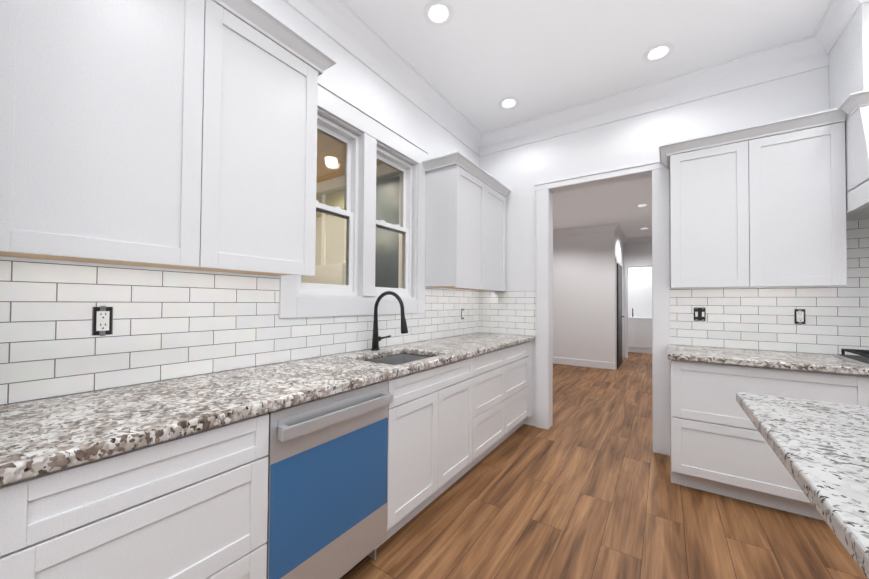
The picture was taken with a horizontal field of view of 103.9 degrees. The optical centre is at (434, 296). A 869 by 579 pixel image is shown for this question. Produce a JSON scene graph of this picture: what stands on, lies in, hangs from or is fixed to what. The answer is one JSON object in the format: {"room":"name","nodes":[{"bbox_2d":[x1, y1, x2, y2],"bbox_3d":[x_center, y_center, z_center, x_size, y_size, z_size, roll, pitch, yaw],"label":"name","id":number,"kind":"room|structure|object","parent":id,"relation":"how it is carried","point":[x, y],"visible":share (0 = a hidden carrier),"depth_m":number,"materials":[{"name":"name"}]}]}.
{"room":"kitchen","nodes":[
{"label":"kitchen","id":0,"kind":"room"},
{"bbox_2d":[0,0,479,405],"bbox_3d":[-1.420,-0.292,1.132,0.150,3.100,6.600,0,-1,34],"label":"wall","id":1,"kind":"structure","parent":0,"point":[349,77],"depth_m":2.37,"materials":[{"name":"white paint"}]},
{"bbox_2d":[0,0,336,275],"bbox_3d":[-0.948,-0.647,1.357,0.378,1.080,1.062,0,-1,34],"label":"upper cabinet","id":2,"kind":"object","parent":1,"relation":"attached to","point":[176,134],"visible":1,"depth_m":1.15,"materials":[{"name":"white paint"}]},
{"bbox_2d":[0,260,478,404],"bbox_3d":[-0.459,0.144,2.408,0.008,0.457,3.416,0,-1,34],"label":"backsplash","id":3,"kind":"structure","parent":1,"relation":"attached to","point":[167,325],"depth_m":1.39,"materials":[{"name":"tile"}]},
{"bbox_2d":[92,306,112,335],"bbox_3d":[-1.228,0.091,1.259,0.007,0.112,0.056,0,-1,34],"label":"electrical outlet","id":4,"kind":"object","parent":3,"relation":"attached to","point":[102,320],"visible":1,"depth_m":1.26,"materials":[{"name":"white plastic"}]},
{"bbox_2d":[461,309,463,318],"bbox_3d":[0.292,0.182,3.502,0.007,0.112,0.056,0,-1,34],"label":"electrical outlet","id":5,"kind":"object","parent":3,"relation":"attached to","point":[462,313],"visible":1,"depth_m":3.49,"materials":[{"name":"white plastic"}]},
{"bbox_2d":[279,82,427,317],"bbox_3d":[-0.506,-0.570,2.434,0.155,1.405,1.370,0,-1,34],"label":"double-hung window","id":6,"kind":"structure","parent":1,"relation":"in","point":[336,250],"depth_m":2.36,"materials":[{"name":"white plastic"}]},
{"bbox_2d":[283,0,482,156],"bbox_3d":[-1.265,-1.744,1.152,0.095,0.195,6.472,0,-1,34],"label":"crown molding","id":7,"kind":"structure","parent":1,"relation":"attached to","point":[341,23],"depth_m":2.49,"materials":[{"name":"white paint"}]},
{"bbox_2d":[422,151,510,290],"bbox_3d":[0.341,-0.603,3.260,0.378,1.080,1.118,0,-1,34],"label":"upper cabinet","id":8,"kind":"object","parent":1,"relation":"attached to","point":[465,241],"visible":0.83,"depth_m":2.93,"materials":[{"name":"white paint"}]},
{"bbox_2d":[342,0,831,133],"bbox_3d":[0.850,-1.899,-0.278,5.500,0.100,6.752,0,-1,34],"label":"ceiling","id":9,"kind":"structure","parent":0,"point":[474,62],"depth_m":2.40,"materials":[{"name":"white paint"}]},
{"bbox_2d":[423,0,453,26],"bbox_3d":[0.027,-1.836,2.180,0.196,0.054,0.196,0,-1,34],"label":"recessed light","id":10,"kind":"object","parent":9,"relation":"in","point":[438,13],"visible":0.98,"depth_m":2.20,"materials":[{"name":"white paint"}]},
{"bbox_2d":[498,97,518,109],"bbox_3d":[0.688,-1.814,3.157,0.196,0.054,0.196,0,-1,34],"label":"recessed light","id":11,"kind":"object","parent":9,"relation":"in","point":[508,103],"visible":0.88,"depth_m":3.19,"materials":[{"name":"white paint"}]},
{"bbox_2d":[643,43,673,62],"bbox_3d":[1.649,-1.817,2.506,0.196,0.054,0.196,0,-1,34],"label":"recessed light","id":12,"kind":"object","parent":9,"relation":"in","point":[658,52],"visible":0.88,"depth_m":2.53,"materials":[{"name":"white paint"}]},
{"bbox_2d":[553,230,651,362],"bbox_3d":[1.841,0.019,7.488,7.320,2.750,7.288,0,-1,34],"label":"wall","id":13,"kind":"structure","parent":0,"point":[583,296],"depth_m":6.83,"materials":[{"name":"white paint"}]},
{"bbox_2d":[553,223,619,369],"bbox_3d":[1.218,0.021,7.890,5.436,2.750,0.090,0,-1,34],"label":"trim","id":14,"kind":"structure","parent":13,"relation":"attached to","point":[617,228],"depth_m":6.63,"materials":[{"name":"white paint"}]},
{"bbox_2d":[617,263,623,367],"bbox_3d":[3.748,0.378,6.857,0.081,2.025,0.776,0,-1,34],"label":"door leaf","id":15,"kind":"structure","parent":13,"relation":"in","point":[619,315],"depth_m":6.72,"materials":[{"name":"black"}]},
{"bbox_2d":[620,226,627,360],"bbox_3d":[3.939,0.030,7.137,0.090,2.750,1.716,0,-1,34],"label":"trim","id":16,"kind":"structure","parent":13,"relation":"attached to","point":[623,237],"depth_m":7.82,"materials":[{"name":"white paint"}]},
{"bbox_2d":[628,236,651,266],"bbox_3d":[5.089,0.043,7.342,1.540,2.750,0.085,0,-1,34],"label":"trim","id":17,"kind":"structure","parent":13,"relation":"attached to","point":[632,263],"depth_m":7.68,"materials":[{"name":"white paint"}]},
{"bbox_2d":[553,177,651,237],"bbox_3d":[1.853,-1.405,7.513,7.320,0.100,7.288,0,-1,34],"label":"ceiling","id":18,"kind":"structure","parent":0,"point":[613,203],"depth_m":5.31,"materials":[{"name":"white paint"}]},
{"bbox_2d":[635,204,649,207],"bbox_3d":[3.170,-1.409,5.187,0.196,0.054,0.196,0,-1,34],"label":"recessed light","id":19,"kind":"object","parent":18,"relation":"in","point":[642,205],"visible":0.62,"depth_m":5.23,"materials":[{"name":"white paint"}]},
{"bbox_2d":[342,352,866,578],"bbox_3d":[1.026,1.356,3.931,9.950,0.060,14.040,0,-1,34],"label":"floor","id":20,"kind":"structure","parent":0,"point":[582,487],"depth_m":1.96,"materials":[{"name":"brown wood"}]},
{"bbox_2d":[0,413,268,578],"bbox_3d":[-0.981,0.823,1.084,0.616,0.874,0.575,0,-1,34],"label":"base cabinet","id":21,"kind":"object","parent":20,"relation":"on","point":[193,506],"visible":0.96,"depth_m":0.90,"materials":[{"name":"white paint"}]},
{"bbox_2d":[266,380,392,578],"bbox_3d":[-0.620,0.836,1.552,0.636,0.870,0.601,0,-1,34],"label":"dishwasher","id":22,"kind":"object","parent":20,"relation":"on","point":[327,486],"visible":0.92,"depth_m":1.35,"materials":[{"name":"silver metal"}]},
{"bbox_2d":[376,357,472,548],"bbox_3d":[-0.234,0.849,2.187,0.616,0.874,0.879,0,-1,34],"label":"base cabinet","id":23,"kind":"object","parent":20,"relation":"on","point":[430,421],"visible":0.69,"depth_m":1.93,"materials":[{"name":"white paint"}]},
{"bbox_2d":[0,333,534,485],"bbox_3d":[-0.196,0.391,2.219,0.636,0.040,3.408,0,-1,34],"label":"countertop","id":24,"kind":"structure","parent":23,"relation":"on","point":[42,437],"depth_m":1.11,"materials":[{"name":"stone"}]},
{"bbox_2d":[371,291,407,350],"bbox_3d":[-0.272,0.169,2.333,0.311,0.407,0.173,0,-1,34],"label":"kitchen faucet","id":25,"kind":"object","parent":24,"relation":"on","point":[376,338],"visible":1,"depth_m":2.33,"materials":[{"name":"black metal"}]},
{"bbox_2d":[367,354,429,364],"bbox_3d":[-0.218,0.572,2.122,0.415,0.324,0.560,0,-1,34],"label":"undermount sink","id":26,"kind":"object","parent":24,"relation":"in","point":[398,359],"visible":0.08,"depth_m":2.38,"materials":[{"name":"silver metal"}]},
{"bbox_2d":[460,348,504,476],"bbox_3d":[0.174,0.862,2.789,0.616,0.874,0.574,0,-1,34],"label":"base cabinet","id":27,"kind":"object","parent":20,"relation":"on","point":[488,377],"visible":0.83,"depth_m":2.59,"materials":[{"name":"white paint"}]},
{"bbox_2d":[494,342,528,448],"bbox_3d":[0.505,0.873,3.277,0.616,0.874,0.604,0,-1,34],"label":"base cabinet","id":28,"kind":"object","parent":20,"relation":"on","point":[516,365],"visible":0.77,"depth_m":3.10,"materials":[{"name":"white paint"}]},
{"bbox_2d":[519,340,532,426],"bbox_3d":[0.711,0.880,3.582,0.615,0.874,0.129,0,-1,34],"label":"base cabinet","id":29,"kind":"object","parent":20,"relation":"on","point":[530,410],"visible":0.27,"depth_m":3.41,"materials":[{"name":"white paint"}]},
{"bbox_2d":[628,317,651,352],"bbox_3d":[5.584,1.016,8.745,1.900,0.860,0.568,0,-1,34],"label":"bathroom vanity","id":30,"kind":"object","parent":20,"relation":"on","point":[639,334],"depth_m":8.66,"materials":[{"name":"white paint"}]},
{"bbox_2d":[670,360,868,520],"bbox_3d":[2.147,0.870,2.312,0.893,0.874,0.616,0,-1,34],"label":"base cabinet","id":31,"kind":"object","parent":20,"relation":"on","point":[719,445],"visible":0.6,"depth_m":2.13,"materials":[{"name":"white paint"}]},
{"bbox_3d":[2.890,0.867,1.809,0.899,0.874,0.616,0,-1,34],"label":"base cabinet","id":32,"kind":"object","parent":20,"relation":"on","visible":0},
{"bbox_2d":[667,344,868,375],"bbox_3d":[2.893,0.408,1.791,2.752,0.040,0.652,0,-1,34],"label":"countertop","id":33,"kind":"structure","parent":32,"relation":"on","point":[827,363],"depth_m":2.14,"materials":[{"name":"stone"}]},
{"bbox_2d":[833,349,868,365],"bbox_3d":[2.830,0.420,1.846,0.762,0.167,0.495,0,-1,34],"label":"gas cooktop","id":34,"kind":"object","parent":33,"relation":"in","point":[863,359],"visible":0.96,"depth_m":2.10,"materials":[{"name":"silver metal"}]},
{"bbox_3d":[0.848,0.813,-0.322,1.190,0.874,3.020,0,-1,34],"label":"kitchen island","id":35,"kind":"object","parent":20,"relation":"on","visible":0},
{"bbox_2d":[736,392,868,578],"bbox_3d":[0.837,0.355,-0.318,1.290,0.040,3.076,0,-1,34],"label":"island countertop","id":36,"kind":"structure","parent":35,"relation":"on","point":[820,449],"depth_m":0.78,"materials":[{"name":"stone"}]},
{"bbox_2d":[480,66,832,425],"bbox_3d":[0.849,-0.230,3.679,9.950,3.100,0.140,0,-1,34],"label":"wall","id":37,"kind":"structure","parent":0,"point":[520,172],"depth_m":3.07,"materials":[{"name":"white paint"}]},
{"bbox_2d":[535,161,669,455],"bbox_3d":[1.536,0.089,3.199,1.144,2.456,0.189,0,-1,34],"label":"door frame","id":38,"kind":"structure","parent":37,"relation":"attached to","point":[658,172],"depth_m":3.00,"materials":[{"name":"white paint"}]},
{"bbox_2d":[479,220,868,355],"bbox_3d":[2.403,-0.052,2.533,4.592,0.900,0.008,0,-1,34],"label":"backsplash","id":39,"kind":"structure","parent":37,"relation":"attached to","point":[837,319],"depth_m":2.50,"materials":[{"name":"tile"}]},
{"bbox_2d":[694,307,705,320],"bbox_3d":[2.116,0.143,2.713,0.076,0.112,0.008,0,-1,34],"label":"light switch","id":40,"kind":"object","parent":39,"relation":"attached to","point":[699,314],"visible":1,"depth_m":2.71,"materials":[{"name":"black plastic"}]},
{"bbox_2d":[794,309,805,324],"bbox_3d":[2.580,0.143,2.399,0.056,0.112,0.007,0,-1,34],"label":"electrical outlet","id":41,"kind":"object","parent":39,"relation":"attached to","point":[799,316],"visible":1,"depth_m":2.40,"materials":[{"name":"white plastic"}]},
{"bbox_2d":[483,0,868,154],"bbox_3d":[2.551,-1.696,2.126,5.080,0.195,0.576,0,-1,34],"label":"crown molding","id":42,"kind":"structure","parent":37,"relation":"attached to","point":[812,52],"depth_m":2.73,"materials":[{"name":"white paint"}]},
{"bbox_2d":[659,108,846,287],"bbox_3d":[2.199,-0.603,2.458,0.952,1.080,0.378,0,-1,34],"label":"upper cabinet","id":43,"kind":"object","parent":37,"relation":"attached to","point":[762,205],"visible":0.98,"depth_m":2.29,"materials":[{"name":"white paint"}]},
{"bbox_2d":[829,2,868,220],"bbox_3d":[2.877,-1.151,1.859,0.938,1.287,0.630,0,-1,34],"label":"range hood","id":44,"kind":"object","parent":37,"relation":"attached to","point":[849,74],"visible":0.62,"depth_m":2.00,"materials":[{"name":"white paint"}]}
]}

